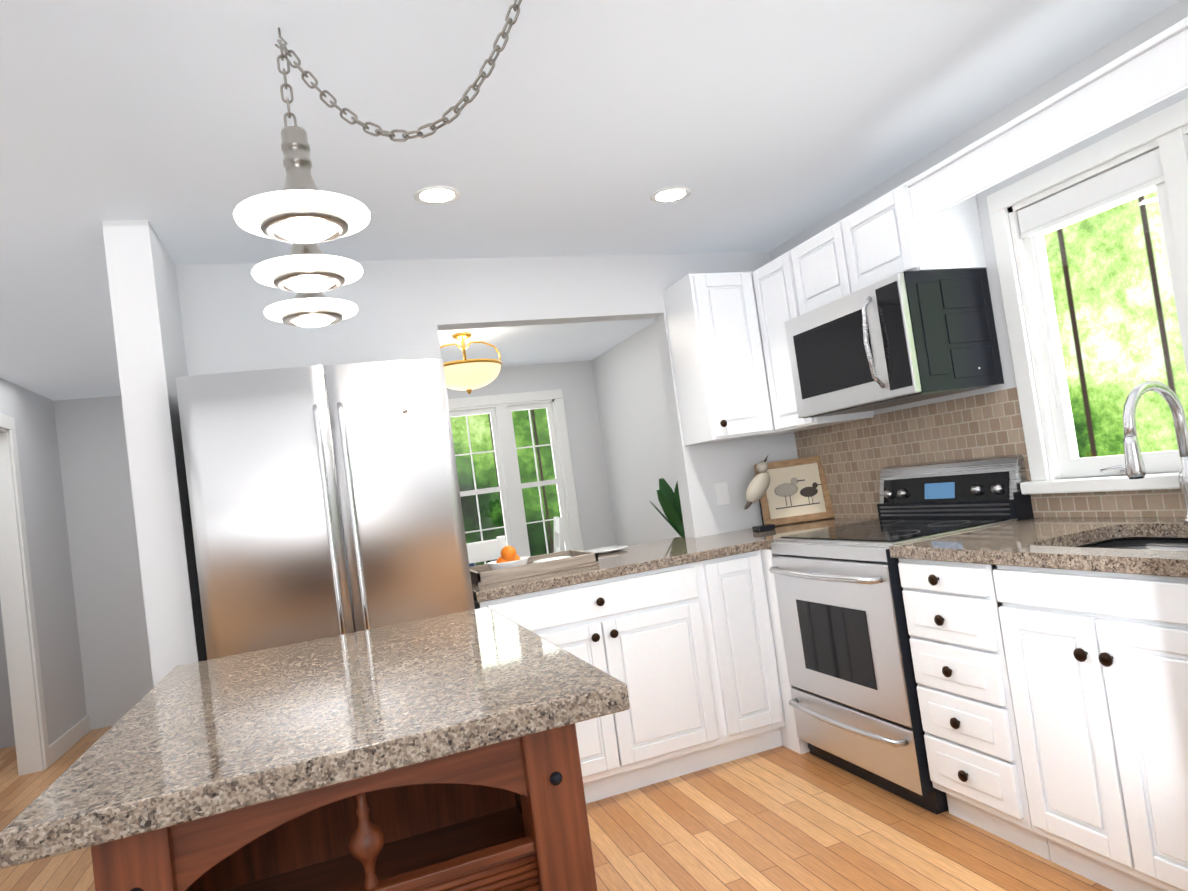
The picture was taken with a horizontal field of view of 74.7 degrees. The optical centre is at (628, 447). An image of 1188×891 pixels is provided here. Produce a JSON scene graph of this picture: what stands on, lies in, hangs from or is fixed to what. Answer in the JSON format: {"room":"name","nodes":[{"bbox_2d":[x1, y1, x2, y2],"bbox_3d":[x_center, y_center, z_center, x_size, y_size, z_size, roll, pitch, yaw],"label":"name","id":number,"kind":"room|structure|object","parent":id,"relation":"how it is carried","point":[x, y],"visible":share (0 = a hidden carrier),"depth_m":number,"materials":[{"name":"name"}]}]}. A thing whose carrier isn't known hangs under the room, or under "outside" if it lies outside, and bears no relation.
{"room":"kitchen","nodes":[
{"label":"kitchen","id":0,"kind":"room"},
{"bbox_2d":[0,601,15,748],"bbox_3d":[-4.374,0.825,4.064,1.520,2.400,2.920,-7,-2,-21],"label":"wall","id":1,"kind":"structure","parent":0,"point":[7,738],"depth_m":5.43,"materials":[{"name":"grey paint"}]},
{"bbox_2d":[0,378,86,768],"bbox_3d":[-2.235,0.397,0.776,0.120,2.400,10.640,-7,-2,-21],"label":"wall","id":2,"kind":"structure","parent":0,"point":[31,413],"depth_m":5.20,"materials":[{"name":"grey paint"}]},
{"bbox_2d":[0,413,50,775],"bbox_3d":[-3.151,0.741,3.214,0.136,2.165,3.410,-7,-2,-21],"label":"door frame","id":3,"kind":"structure","parent":2,"relation":"attached to","point":[23,687],"depth_m":4.71,"materials":[{"name":"white paint"}]},
{"bbox_2d":[49,715,90,764],"bbox_3d":[-3.722,1.938,5.184,0.014,0.110,0.870,-7,-2,-21],"label":"baseboard","id":4,"kind":"structure","parent":2,"relation":"attached to","point":[59,747],"depth_m":5.11,"materials":[{"name":"white paint"}]},
{"bbox_2d":[102,220,206,685],"bbox_3d":[-2.260,0.547,4.382,0.140,2.400,3.650,-7,-2,-21],"label":"wall","id":5,"kind":"structure","parent":0,"point":[147,322],"depth_m":2.71,"materials":[{"name":"grey paint"}]},
{"bbox_2d":[53,360,616,729],"bbox_3d":[-2.131,0.614,6.453,4.180,2.400,0.120,-7,-2,-21],"label":"wall","id":6,"kind":"structure","parent":0,"point":[106,575],"depth_m":5.74,"materials":[{"name":"grey paint"}]},
{"bbox_2d":[448,389,583,564],"bbox_3d":[-1.499,0.409,6.597,2.250,1.665,0.340,-7,-2,-21],"label":"window","id":7,"kind":"structure","parent":6,"relation":"in","point":[499,409],"depth_m":6.89,"materials":[{"name":"white paint"}]},
{"bbox_2d":[175,252,797,537],"bbox_3d":[-0.415,0.269,3.779,2.890,2.400,0.120,-7,-2,-21],"label":"wall","id":8,"kind":"structure","parent":0,"point":[408,309],"depth_m":3.69,"materials":[{"name":"grey paint"}]},
{"bbox_2d":[715,482,729,504],"bbox_3d":[0.492,0.239,4.063,0.070,0.115,0.006,-7,-2,-21],"label":"outlet","id":9,"kind":"object","parent":8,"relation":"attached to","point":[722,493],"visible":1,"depth_m":4.06,"materials":[{"name":"white plastic"}]},
{"bbox_2d":[663,272,824,445],"bbox_3d":[0.612,-0.465,3.978,0.678,0.810,0.369,-7,-2,-21],"label":"upper cabinet","id":10,"kind":"object","parent":8,"relation":"attached to","point":[718,361],"visible":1,"depth_m":3.79,"materials":[{"name":"white paint"}]},
{"bbox_2d":[0,726,1112,890],"bbox_3d":[-0.783,1.458,1.235,5.940,0.060,10.640,-7,-2,-21],"label":"floor","id":11,"kind":"structure","parent":0,"point":[782,818],"depth_m":2.64,"materials":[{"name":"brown wood"}]},
{"bbox_2d":[175,359,474,659],"bbox_3d":[-1.088,0.630,2.994,0.890,1.805,0.736,-7,-2,-21],"label":"fridge","id":12,"kind":"object","parent":11,"relation":"on","point":[327,503],"visible":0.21,"depth_m":2.70,"materials":[{"name":"silver metal"}]},
{"bbox_2d":[91,723,596,890],"bbox_3d":[-0.556,0.976,1.712,0.727,0.872,1.120,-7,-2,-21],"label":"furniture","id":13,"kind":"object","parent":11,"relation":"on","point":[509,815],"visible":0.65,"depth_m":1.32,"materials":[{"name":"brown wood"}]},
{"bbox_2d":[0,607,629,868],"bbox_3d":[-0.626,0.523,1.733,0.875,0.045,1.250,-7,-2,-21],"label":"countertop","id":14,"kind":"structure","parent":13,"relation":"on","point":[179,744],"depth_m":1.31,"materials":[{"name":"grey stone"}]},
{"bbox_2d":[466,536,505,563],"bbox_3d":[-0.819,1.016,4.100,0.440,1.066,0.545,-7,-2,-17],"label":"dining chair","id":15,"kind":"object","parent":11,"relation":"on","point":[482,551],"visible":0.02,"depth_m":3.90,"materials":[{"name":"white paint"}]},
{"bbox_2d":[554,517,564,552],"bbox_3d":[-0.671,1.050,5.446,0.545,1.066,0.440,-7,-2,-11],"label":"dining chair","id":16,"kind":"object","parent":11,"relation":"on","point":[559,539],"visible":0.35,"depth_m":5.32,"materials":[{"name":"white paint"}]},
{"bbox_2d":[474,550,784,803],"bbox_3d":[-0.035,0.973,3.438,1.245,0.875,0.659,-7,-2,-21],"label":"base cabinet","id":17,"kind":"object","parent":11,"relation":"on","point":[685,653],"visible":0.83,"depth_m":3.21,"materials":[{"name":"white paint"}]},
{"bbox_2d":[472,518,878,602],"bbox_3d":[0.178,0.490,3.651,1.933,0.040,0.905,-7,-2,-21],"label":"countertop","id":18,"kind":"structure","parent":17,"relation":"on","point":[647,556],"depth_m":3.32,"materials":[{"name":"stone"}]},
{"bbox_2d":[469,550,598,585],"bbox_3d":[-0.436,0.518,3.404,0.520,0.050,0.380,-7,-2,-21],"label":"serving tray","id":19,"kind":"object","parent":18,"relation":"on","point":[483,574],"visible":0.69,"depth_m":3.25,"materials":[{"name":"white"}]},
{"bbox_2d":[487,546,570,570],"bbox_3d":[-0.435,0.471,3.406,0.379,0.119,0.199,-7,-2,-21],"label":"fruit","id":20,"kind":"object","parent":19,"relation":"on","point":[508,557],"visible":0.6,"depth_m":3.31,"materials":[{"name":"orange food"}]},
{"bbox_2d":[584,545,627,553],"bbox_3d":[-0.123,0.511,3.869,0.244,0.016,0.244,-7,-2,-21],"label":"plate","id":21,"kind":"object","parent":18,"relation":"on","point":[603,550],"visible":0.79,"depth_m":3.92,"materials":[{"name":"white ceramic"}]},
{"bbox_2d":[744,454,774,531],"bbox_3d":[0.647,0.225,3.859,0.214,0.373,0.091,-7,-2,-21],"label":"shorebird figurine","id":22,"kind":"object","parent":18,"relation":"on","point":[757,488],"visible":0.98,"depth_m":3.83,"materials":[{"name":"white plastic"}]},
{"bbox_2d":[754,456,833,525],"bbox_3d":[0.862,0.225,4.043,0.360,0.330,0.070,-8,-2,1],"label":"picture frame","id":23,"kind":"object","parent":18,"relation":"on","point":[797,491],"visible":0.88,"depth_m":4.04,"materials":[{"name":"brown wood"}]},
{"bbox_2d":[650,478,684,538],"bbox_3d":[0.375,0.779,4.541,0.346,1.237,0.320,-7,-2,-21],"label":"plant","id":24,"kind":"object","parent":11,"relation":"on","point":[669,500],"visible":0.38,"depth_m":4.49,"materials":[{"name":"green plant"}]},
{"bbox_2d":[760,549,809,753],"bbox_3d":[0.855,0.864,3.770,0.663,0.875,0.698,-7,-2,-21],"label":"base cabinet","id":25,"kind":"object","parent":11,"relation":"on","point":[791,740],"visible":0.14,"depth_m":3.37,"materials":[{"name":"white paint"}]},
{"bbox_2d":[769,454,1033,814],"bbox_3d":[1.058,0.667,3.072,0.751,1.153,0.765,-7,-2,-21],"label":"electric range","id":26,"kind":"object","parent":11,"relation":"on","point":[854,702],"visible":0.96,"depth_m":2.92,"materials":[{"name":"silver metal"}]},
{"bbox_2d":[898,558,1187,890],"bbox_3d":[1.429,0.723,2.240,0.691,0.875,1.033,-7,-2,-21],"label":"base cabinet","id":27,"kind":"object","parent":11,"relation":"on","point":[1053,704],"visible":0.98,"depth_m":2.08,"materials":[{"name":"white paint"}]},
{"bbox_3d":[0.660,0.751,0.339,3.510,0.875,0.738,-7,-2,-21],"label":"base cabinet","id":28,"kind":"object","parent":11,"relation":"on","visible":0},
{"bbox_2d":[889,517,1187,577],"bbox_3d":[1.506,0.238,1.933,0.682,0.040,1.748,-7,-2,-21],"label":"countertop","id":29,"kind":"structure","parent":28,"relation":"on","point":[1046,542],"depth_m":2.14,"materials":[{"name":"stone"}]},
{"bbox_2d":[1076,537,1187,550],"bbox_3d":[1.446,0.370,2.066,0.452,0.194,0.592,-7,-2,-21],"label":"undermount sink","id":30,"kind":"object","parent":29,"relation":"in","point":[1163,543],"visible":0.12,"depth_m":2.35,"materials":[{"name":"silver metal"}]},
{"bbox_2d":[1123,381,1187,521],"bbox_3d":[1.521,0.013,2.188,0.270,0.419,0.109,-7,-2,-21],"label":"gooseneck faucet","id":31,"kind":"object","parent":29,"relation":"on","point":[1134,466],"visible":1,"depth_m":2.20,"materials":[{"name":"silver metal"}]},
{"bbox_2d":[0,0,1178,400],"bbox_3d":[-1.121,-0.997,1.335,5.940,0.100,10.640,-7,-2,-21],"label":"ceiling","id":32,"kind":"structure","parent":0,"point":[582,126],"depth_m":2.41,"materials":[{"name":"white paint"}]},
{"bbox_2d":[233,0,521,326],"bbox_3d":[-0.554,-0.692,1.869,0.698,0.615,0.937,-7,-2,-21],"label":"pendant light","id":33,"kind":"object","parent":32,"relation":"hanging from","point":[302,213],"visible":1,"depth_m":1.69,"materials":[{"name":"white glass"}]},
{"bbox_2d":[414,186,459,204],"bbox_3d":[-0.710,-0.936,2.886,0.169,0.006,0.169,-7,-3,-27],"label":"recessed light","id":34,"kind":"object","parent":32,"relation":"in","point":[434,195],"depth_m":2.88,"materials":[{"name":"white paint"}]},
{"bbox_2d":[440,332,501,394],"bbox_3d":[-1.096,-0.575,5.317,0.521,0.420,0.534,-7,-2,-21],"label":"ceiling lamp","id":35,"kind":"object","parent":32,"relation":"attached to","point":[467,375],"visible":0.79,"depth_m":5.18,"materials":[{"name":"beige glass"}]},
{"bbox_2d":[650,187,690,202],"bbox_3d":[0.174,-1.044,3.215,0.169,0.006,0.169,-7,-3,-27],"label":"recessed light","id":36,"kind":"object","parent":32,"relation":"in","point":[671,194],"depth_m":3.21,"materials":[{"name":"white paint"}]},
{"bbox_2d":[592,0,1187,545],"bbox_3d":[1.738,-0.085,2.350,0.120,2.400,10.640,-7,-2,-21],"label":"wall","id":37,"kind":"structure","parent":0,"point":[634,422],"depth_m":5.84,"materials":[{"name":"grey paint"}]},
{"bbox_2d":[752,182,986,431],"bbox_3d":[1.002,-0.543,3.394,0.369,0.810,1.108,-7,-2,-21],"label":"upper cabinet","id":38,"kind":"object","parent":37,"relation":"attached to","point":[881,238],"visible":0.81,"depth_m":3.19,"materials":[{"name":"white paint"}]},
{"bbox_2d":[784,268,1003,417],"bbox_3d":[1.032,-0.401,3.202,0.480,0.447,0.762,-7,-2,-21],"label":"over-the-range microwave","id":39,"kind":"object","parent":38,"relation":"attached to","point":[901,338],"visible":1,"depth_m":2.91,"materials":[{"name":"silver plastic"}]},
{"bbox_2d":[794,387,1185,517],"bbox_3d":[1.690,-0.037,2.311,0.008,0.485,4.170,-7,-2,-21],"label":"tile backsplash","id":40,"kind":"structure","parent":37,"relation":"attached to","point":[857,457],"depth_m":3.27,"materials":[{"name":"tile"}]},
{"bbox_2d":[987,98,1187,494],"bbox_3d":[1.667,-0.443,2.324,0.170,1.115,1.250,-7,-2,-21],"label":"window","id":41,"kind":"structure","parent":37,"relation":"in","point":[1159,165],"depth_m":2.65,"materials":[{"name":"white paint"}]},
{"label":"outside","id":42,"kind":"structure","parent":0,"visible":0},
{"bbox_2d":[450,191,1187,565],"bbox_3d":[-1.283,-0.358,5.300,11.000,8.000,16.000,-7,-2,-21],"label":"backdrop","id":43,"kind":"structure","parent":42,"point":[1118,335],"depth_m":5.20,"materials":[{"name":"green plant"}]},
{"bbox_3d":[1.917,-0.868,0.954,0.391,1.008,1.500,-7,-2,-21],"label":"upper cabinet","id":44,"kind":"object","parent":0,"visible":0},
{"bbox_2d":[906,17,1187,222],"bbox_3d":[1.277,-0.954,2.233,0.042,0.155,1.318,-7,-2,-21],"label":"valance board","id":45,"kind":"object","parent":44,"relation":"attached to","point":[1147,74],"visible":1,"depth_m":2.25,"materials":[{"name":"white paint"}]}
]}

